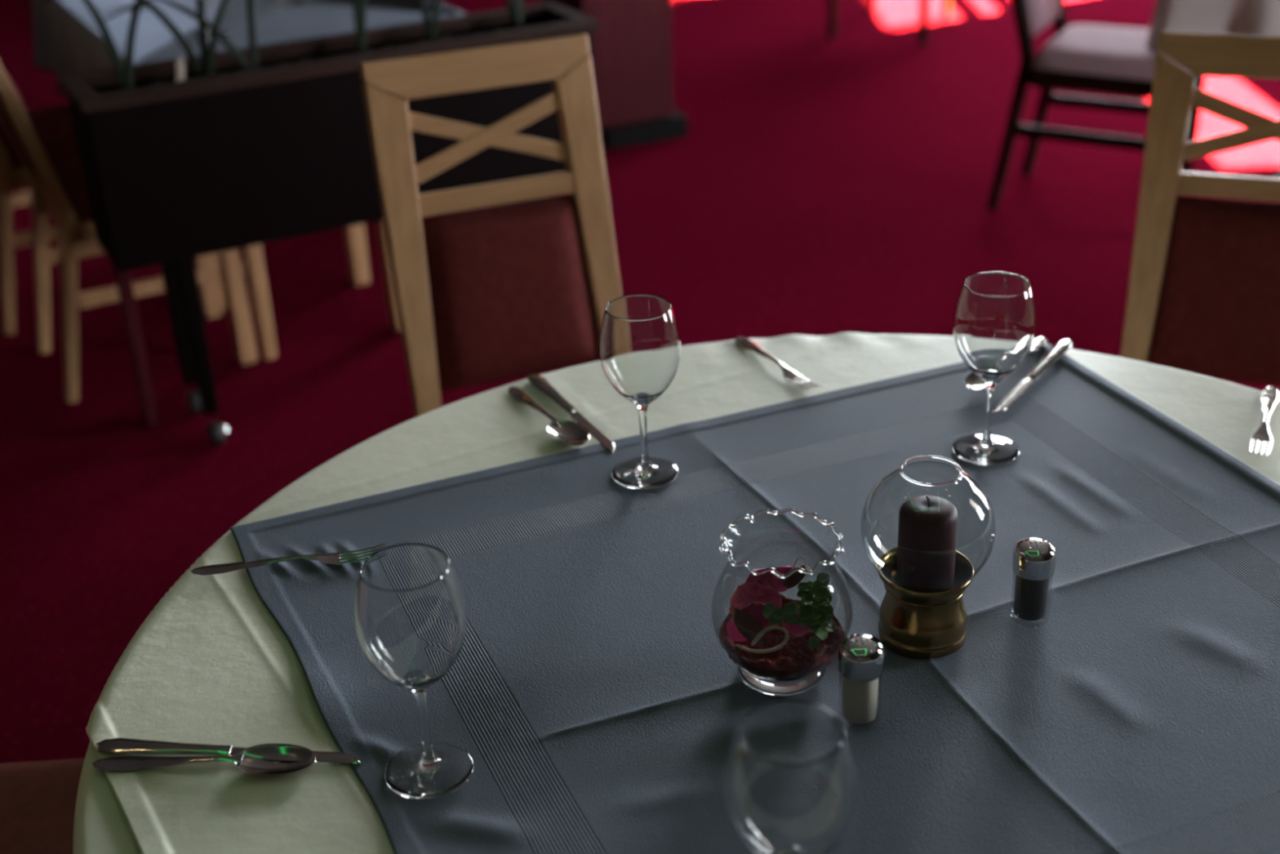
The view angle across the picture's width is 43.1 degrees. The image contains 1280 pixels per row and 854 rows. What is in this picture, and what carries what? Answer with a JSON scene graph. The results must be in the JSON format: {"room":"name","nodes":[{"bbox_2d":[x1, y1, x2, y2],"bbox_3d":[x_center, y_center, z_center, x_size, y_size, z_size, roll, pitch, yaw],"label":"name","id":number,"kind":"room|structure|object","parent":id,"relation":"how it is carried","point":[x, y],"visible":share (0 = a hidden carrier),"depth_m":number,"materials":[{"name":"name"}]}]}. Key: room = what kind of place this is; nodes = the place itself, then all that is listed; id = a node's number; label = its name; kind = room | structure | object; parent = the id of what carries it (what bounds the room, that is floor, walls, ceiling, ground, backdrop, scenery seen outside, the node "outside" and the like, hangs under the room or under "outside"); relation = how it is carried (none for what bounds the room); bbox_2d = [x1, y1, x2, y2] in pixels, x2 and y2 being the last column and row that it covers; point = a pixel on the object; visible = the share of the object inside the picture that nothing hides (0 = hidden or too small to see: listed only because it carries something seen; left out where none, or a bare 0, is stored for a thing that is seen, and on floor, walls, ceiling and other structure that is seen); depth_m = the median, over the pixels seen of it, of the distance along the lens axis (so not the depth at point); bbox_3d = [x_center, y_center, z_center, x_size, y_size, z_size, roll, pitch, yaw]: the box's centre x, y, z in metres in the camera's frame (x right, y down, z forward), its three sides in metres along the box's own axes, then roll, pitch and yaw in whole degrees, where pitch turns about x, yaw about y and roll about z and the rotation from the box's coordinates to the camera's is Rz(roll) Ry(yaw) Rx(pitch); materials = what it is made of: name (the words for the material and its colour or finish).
{"room":"restaurant dining room","nodes":[
{"label":"restaurant dining room","id":0,"kind":"room"},
{"bbox_2d":[0,0,1279,763],"bbox_3d":[-0.292,0.209,3.304,8.200,0.100,12.100,-2,27,0],"label":"floor","id":1,"kind":"structure","parent":0,"point":[816,184],"depth_m":4.39,"materials":[{"name":"carpet"}]},
{"bbox_2d":[0,103,83,334],"bbox_3d":[-1.539,-0.804,4.164,0.576,1.009,0.416,-16,30,-25],"label":"dining chair","id":2,"kind":"object","parent":1,"relation":"on","point":[55,124],"visible":0.29,"depth_m":4.08,"materials":[{"name":"wood"}]},
{"bbox_2d":[0,757,84,853],"bbox_3d":[-0.781,0.439,1.683,0.576,1.009,0.416,-2,27,0],"label":"dining chair","id":3,"kind":"object","parent":1,"relation":"on","point":[37,798],"visible":0.27,"depth_m":1.77,"materials":[{"name":"brown fabric"}]},
{"bbox_2d":[0,64,277,402],"bbox_3d":[-1.247,-0.624,3.791,0.576,1.009,0.416,-16,30,-25],"label":"dining chair","id":4,"kind":"object","parent":1,"relation":"on","point":[60,188],"visible":0.62,"depth_m":3.75,"materials":[{"name":"wood"}]},
{"bbox_2d":[193,219,401,364],"bbox_3d":[-1.014,-0.761,4.329,0.800,0.743,1.165,-16,30,-25],"label":"chair","id":5,"kind":"object","parent":1,"relation":"on","point":[234,282],"visible":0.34,"depth_m":4.02,"materials":[{"name":"brown wood"}]},
{"bbox_2d":[31,0,466,94],"bbox_3d":[-1.033,-1.008,4.219,0.910,0.222,1.240,-16,30,-25],"label":"tablecloth","id":6,"kind":"object","parent":5,"relation":"on","point":[68,39],"visible":0.39,"depth_m":3.96,"materials":[{"name":"blue fabric"}]},
{"bbox_2d":[120,0,147,10],"bbox_3d":[-1.280,-1.151,4.053,0.089,0.204,0.089,-25,35,-37],"label":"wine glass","id":7,"kind":"object","parent":6,"relation":"on","point":[143,6],"visible":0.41,"depth_m":4.09,"materials":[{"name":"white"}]},
{"bbox_2d":[196,0,229,39],"bbox_3d":[-1.005,-1.010,3.757,0.089,0.204,0.089,-25,35,-37],"label":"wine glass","id":8,"kind":"object","parent":6,"relation":"on","point":[208,4],"visible":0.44,"depth_m":3.78,"materials":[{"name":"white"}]},
{"bbox_2d":[275,0,305,5],"bbox_3d":[-0.885,-1.159,4.039,0.089,0.204,0.089,-25,35,-37],"label":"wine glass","id":9,"kind":"object","parent":6,"relation":"on","point":[281,2],"visible":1,"depth_m":4.07,"materials":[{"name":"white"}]},
{"bbox_2d":[57,1,598,445],"bbox_3d":[-0.629,-0.453,3.634,1.124,0.800,0.239,-15,30,-24],"label":"planter","id":10,"kind":"object","parent":1,"relation":"on","point":[175,173],"visible":0.73,"depth_m":3.39,"materials":[{"name":"brown wood"}]},
{"bbox_2d":[82,0,141,90],"bbox_3d":[-1.002,-0.799,3.247,0.348,0.290,0.020,-18,31,-28],"label":"plant","id":11,"kind":"object","parent":10,"relation":"in","point":[125,77],"visible":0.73,"depth_m":3.24,"materials":[{"name":"green plant"}]},
{"bbox_2d":[42,0,228,78],"bbox_3d":[-0.959,-0.831,3.256,0.446,0.335,0.048,-15,30,-24],"label":"plant","id":12,"kind":"object","parent":10,"relation":"in","point":[206,69],"visible":0.79,"depth_m":3.30,"materials":[{"name":"green plant"}]},
{"bbox_2d":[176,57,184,82],"bbox_3d":[-0.935,-0.713,3.299,0.014,0.074,0.036,3,28,10],"label":"plant tag","id":13,"kind":"object","parent":10,"relation":"on","point":[180,61],"visible":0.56,"depth_m":3.29,"materials":[{"name":"white plastic"}]},
{"bbox_2d":[104,0,258,71],"bbox_3d":[-0.900,-0.829,3.264,0.348,0.319,0.022,-18,31,-28],"label":"plant","id":14,"kind":"object","parent":10,"relation":"in","point":[219,34],"visible":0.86,"depth_m":3.32,"materials":[{"name":"green plant"}]},
{"bbox_2d":[352,0,366,53],"bbox_3d":[-0.566,-0.948,3.445,0.121,0.342,0.013,-24,34,-36],"label":"plant","id":15,"kind":"object","parent":10,"relation":"on","point":[359,6],"visible":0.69,"depth_m":3.46,"materials":[{"name":"green plant"}]},
{"bbox_2d":[419,0,440,43],"bbox_3d":[-0.412,-0.984,3.505,0.246,0.340,0.012,-15,30,-24],"label":"plant","id":16,"kind":"object","parent":10,"relation":"on","point":[430,27],"visible":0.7,"depth_m":3.53,"materials":[{"name":"green plant"}]},
{"bbox_2d":[506,0,523,29],"bbox_3d":[-0.283,-1.001,3.590,0.277,0.284,0.038,-18,31,-27],"label":"plant","id":17,"kind":"object","parent":10,"relation":"on","point":[515,10],"visible":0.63,"depth_m":3.62,"materials":[{"name":"green plant"}]},
{"bbox_2d":[358,34,621,417],"bbox_3d":[-0.142,-0.038,2.562,0.416,1.009,0.576,-12,29,-18],"label":"dining chair","id":18,"kind":"object","parent":1,"relation":"on","point":[485,295],"visible":0.36,"depth_m":2.61,"materials":[{"name":"brown wood"}]},
{"bbox_2d":[540,0,687,150],"bbox_3d":[-0.106,-1.520,5.310,0.365,1.130,0.390,-14,29,-21],"label":"base cabinet","id":19,"kind":"object","parent":1,"relation":"on","point":[632,44],"visible":0.61,"depth_m":5.33,"materials":[{"name":"red wood"}]},
{"bbox_2d":[827,0,951,45],"bbox_3d":[1.042,-2.112,6.510,0.416,1.009,0.576,10,30,22],"label":"dining chair","id":20,"kind":"object","parent":1,"relation":"on","point":[923,11],"visible":1,"depth_m":6.53,"materials":[{"name":"fabric"}]},
{"bbox_2d":[986,0,1205,208],"bbox_3d":[1.279,-1.119,4.557,0.576,1.009,0.416,12,31,26],"label":"dining chair","id":21,"kind":"object","parent":1,"relation":"on","point":[1114,60],"visible":0.66,"depth_m":4.51,"materials":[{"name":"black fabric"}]},
{"bbox_2d":[1120,31,1279,386],"bbox_3d":[0.905,-0.022,2.448,0.416,1.009,0.576,7,29,18],"label":"dining chair","id":22,"kind":"object","parent":1,"relation":"on","point":[1203,295],"visible":0.37,"depth_m":2.52,"materials":[{"name":"fabric"}]},
{"bbox_3d":[2.035,-1.042,4.636,0.880,0.742,0.880,13,31,27],"label":"side table","id":23,"kind":"object","parent":1,"relation":"on","visible":0},
{"bbox_2d":[1146,0,1279,49],"bbox_3d":[2.024,-1.260,4.525,0.991,0.272,0.991,13,31,27],"label":"tablecloth","id":24,"kind":"object","parent":23,"relation":"on","point":[1246,17],"visible":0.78,"depth_m":4.33,"materials":[{"name":"white fabric"}]},
{"bbox_3d":[0.253,0.545,1.677,1.442,0.735,1.442,-2,27,0],"label":"round table","id":25,"kind":"object","parent":1,"relation":"on","visible":0},
{"bbox_2d":[72,740,141,853],"bbox_3d":[0.242,0.367,1.588,1.558,0.350,1.567,-2,27,0],"label":"undercloth","id":26,"kind":"object","parent":25,"relation":"on","point":[100,826],"visible":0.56,"depth_m":1.35,"materials":[{"name":"beige fabric"}]},
{"bbox_2d":[85,332,1279,853],"bbox_3d":[0.261,0.331,1.571,1.538,0.280,1.567,-2,27,0],"label":"tablecloth","id":27,"kind":"object","parent":26,"relation":"on","point":[210,663],"visible":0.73,"depth_m":1.64,"materials":[{"name":"beige fabric"}]},
{"bbox_2d":[92,742,315,773],"bbox_3d":[-0.375,0.288,1.393,0.196,0.011,0.041,0,27,4],"label":"spoon","id":28,"kind":"object","parent":27,"relation":"on","point":[248,759],"visible":1,"depth_m":1.39,"materials":[{"name":"metal"}]},
{"bbox_2d":[233,742,315,773],"bbox_3d":[-0.312,0.287,1.389,0.070,0.010,0.041,0,27,4],"label":"bowl","id":29,"kind":"object","parent":28,"relation":"on","point":[248,760],"depth_m":1.39,"materials":[{"name":"metal"}]},
{"bbox_2d":[95,737,360,764],"bbox_3d":[-0.357,0.281,1.407,0.240,0.007,0.022,1,27,7],"label":"table knife","id":30,"kind":"object","parent":27,"relation":"on","point":[117,744],"visible":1,"depth_m":1.41,"materials":[{"name":"metal"}]},
{"bbox_2d":[508,386,589,445],"bbox_3d":[-0.114,-0.015,1.961,0.041,0.011,0.196,-16,30,-25],"label":"spoon","id":31,"kind":"object","parent":27,"relation":"on","point":[568,432],"visible":1,"depth_m":1.93,"materials":[{"name":"metal"}]},
{"bbox_2d":[547,419,589,445],"bbox_3d":[-0.084,0.010,1.912,0.041,0.010,0.070,-16,30,-25],"label":"bowl","id":32,"kind":"object","parent":31,"relation":"on","point":[568,432],"depth_m":1.92,"materials":[{"name":"metal"}]},
{"bbox_2d":[526,373,615,453],"bbox_3d":[-0.082,-0.020,1.971,0.022,0.007,0.240,-15,30,-24],"label":"table knife","id":33,"kind":"object","parent":27,"relation":"on","point":[539,381],"visible":1,"depth_m":1.97,"materials":[{"name":"metal"}]},
{"bbox_2d":[229,342,1279,853],"bbox_3d":[0.231,0.198,1.524,1.054,0.008,0.977,-13,29,-19],"label":"cloth","id":34,"kind":"object","parent":27,"relation":"on","point":[596,702],"visible":0.88,"depth_m":1.53,"materials":[{"name":"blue fabric"}]},
{"bbox_2d":[191,542,386,575],"bbox_3d":[-0.362,0.137,1.672,0.200,0.011,0.025,-5,27,-5],"label":"fork","id":35,"kind":"object","parent":34,"relation":"on","point":[329,557],"visible":0.91,"depth_m":1.67,"materials":[{"name":"metal"}]},
{"bbox_2d":[354,542,473,799],"bbox_3d":[-0.182,0.201,1.328,0.089,0.204,0.089,-16,30,-24],"label":"wine glass","id":36,"kind":"object","parent":34,"relation":"on","point":[411,617],"visible":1,"depth_m":1.29,"materials":[{"name":"clear glass"}]},
{"bbox_2d":[354,542,466,690],"bbox_3d":[-0.184,0.161,1.308,0.089,0.115,0.089,-2,27,0],"label":"bowl","id":37,"kind":"object","parent":36,"relation":"on","point":[410,610],"depth_m":1.28,"materials":[{"name":"clear glass"}]},
{"bbox_2d":[599,293,680,488],"bbox_3d":[0.002,-0.038,1.781,0.089,0.204,0.089,14,31,29],"label":"wine glass","id":38,"kind":"object","parent":34,"relation":"on","point":[640,340],"visible":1,"depth_m":1.74,"materials":[{"name":"clear glass"}]},
{"bbox_2d":[599,293,680,405],"bbox_3d":[0.001,-0.078,1.761,0.089,0.115,0.089,-2,27,0],"label":"bowl","id":39,"kind":"object","parent":38,"relation":"on","point":[640,340],"depth_m":1.73,"materials":[{"name":"clear glass"}]},
{"bbox_2d":[711,507,853,696],"bbox_3d":[0.127,0.159,1.448,0.126,0.142,0.126,13,31,27],"label":"glass vase","id":40,"kind":"object","parent":34,"relation":"on","point":[773,687],"visible":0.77,"depth_m":1.44,"materials":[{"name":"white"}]},
{"bbox_2d":[735,625,788,653],"bbox_3d":[0.106,0.185,1.417,0.048,0.027,0.010,5,28,14],"label":"loop","id":41,"kind":"object","parent":40,"relation":"in","point":[762,632],"visible":1,"depth_m":1.41,"materials":[{"name":"plant"}]},
{"bbox_2d":[726,564,810,647],"bbox_3d":[0.113,0.157,1.431,0.074,0.076,0.042,-2,27,0],"label":"flower","id":42,"kind":"object","parent":40,"relation":"in","point":[748,601],"visible":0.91,"depth_m":1.43,"materials":[{"name":"red plant"}]},
{"bbox_2d":[719,593,844,680],"bbox_3d":[0.128,0.194,1.465,0.112,0.031,0.112,-2,27,0],"label":"granules","id":43,"kind":"object","parent":40,"relation":"in","point":[794,660],"visible":0.59,"depth_m":1.44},
{"bbox_2d":[762,572,835,650],"bbox_3d":[0.140,0.165,1.431,0.067,0.068,0.044,-2,27,0],"label":"leaf sprig","id":44,"kind":"object","parent":43,"relation":"in","point":[818,615],"visible":1,"depth_m":1.42,"materials":[{"name":"green plant"}]},
{"bbox_2d":[792,555,813,575],"bbox_3d":[0.144,0.123,1.433,0.018,0.022,0.004,0,27,5],"label":"raffia curl","id":45,"kind":"object","parent":40,"relation":"in","point":[796,560],"visible":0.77,"depth_m":1.43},
{"bbox_2d":[724,698,856,853],"bbox_3d":[0.104,0.293,1.128,0.089,0.204,0.089,-16,30,-24],"label":"wine glass","id":46,"kind":"object","parent":34,"relation":"on","point":[790,788],"visible":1,"depth_m":1.07,"materials":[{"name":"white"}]},
{"bbox_2d":[837,632,884,730],"bbox_3d":[0.190,0.218,1.398,0.039,0.084,0.039,-2,27,0],"label":"salt shaker","id":47,"kind":"object","parent":34,"relation":"on","point":[860,664],"visible":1,"depth_m":1.38,"materials":[{"name":"clear glass"}]},
{"bbox_2d":[877,546,973,657],"bbox_3d":[0.264,0.162,1.507,0.088,0.074,0.088,-2,27,0],"label":"candle holder","id":48,"kind":"object","parent":34,"relation":"on","point":[913,624],"visible":0.8,"depth_m":1.48,"materials":[{"name":"gold metal"}]},
{"bbox_2d":[896,495,957,592],"bbox_3d":[0.262,0.105,1.477,0.052,0.098,0.052,-2,27,0],"label":"candle","id":49,"kind":"object","parent":48,"relation":"on","point":[927,524],"visible":0.9,"depth_m":1.46,"materials":[{"name":"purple wax"}]},
{"bbox_2d":[860,454,995,591],"bbox_3d":[0.261,0.085,1.467,0.121,0.106,0.121,15,32,30],"label":"glass globe","id":50,"kind":"object","parent":48,"relation":"on","point":[902,464],"visible":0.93,"depth_m":1.46,"materials":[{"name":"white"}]},
{"bbox_2d":[952,271,1035,465],"bbox_3d":[0.391,-0.064,1.801,0.089,0.204,0.089,-16,30,-24],"label":"wine glass","id":51,"kind":"object","parent":34,"relation":"on","point":[994,320],"visible":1,"depth_m":1.76,"materials":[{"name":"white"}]},
{"bbox_2d":[953,271,1035,382],"bbox_3d":[0.389,-0.104,1.781,0.089,0.115,0.089,-2,27,0],"label":"bowl","id":52,"kind":"object","parent":51,"relation":"on","point":[994,320],"depth_m":1.75,"materials":[{"name":"clear glass"}]},
{"bbox_2d":[964,337,1046,391],"bbox_3d":[0.462,-0.080,2.032,0.041,0.011,0.196,18,34,34],"label":"spoon","id":53,"kind":"object","parent":34,"relation":"on","point":[973,382],"visible":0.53,"depth_m":1.99,"materials":[{"name":"metal"}]},
{"bbox_2d":[964,372,1004,391],"bbox_3d":[0.423,-0.056,1.989,0.041,0.010,0.070,18,34,34],"label":"bowl","id":54,"kind":"object","parent":53,"relation":"on","point":[973,382],"depth_m":1.99,"materials":[{"name":"metal"}]},
{"bbox_2d":[991,339,1072,413],"bbox_3d":[0.486,-0.063,2.002,0.022,0.007,0.240,15,32,30],"label":"table knife","id":55,"kind":"object","parent":34,"relation":"on","point":[1059,348],"visible":1,"depth_m":2.00,"materials":[{"name":"metal"}]},
{"bbox_2d":[1009,537,1056,626],"bbox_3d":[0.369,0.144,1.526,0.039,0.084,0.039,-2,27,0],"label":"pepper shaker","id":56,"kind":"object","parent":34,"relation":"on","point":[1033,560],"visible":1,"depth_m":1.51,"materials":[{"name":"clear glass"}]},
{"bbox_2d":[734,336,822,390],"bbox_3d":[0.172,-0.083,2.069,0.025,0.011,0.200,-14,29,-22],"label":"fork","id":57,"kind":"object","parent":27,"relation":"on","point":[788,374],"visible":1,"depth_m":2.05,"materials":[{"name":"metal"}]},
{"bbox_2d":[1248,386,1279,456],"bbox_3d":[0.726,-0.008,1.880,0.025,0.011,0.200,9,29,22],"label":"fork","id":58,"kind":"object","parent":27,"relation":"on","point":[1270,395],"visible":1,"depth_m":1.86,"materials":[{"name":"metal"}]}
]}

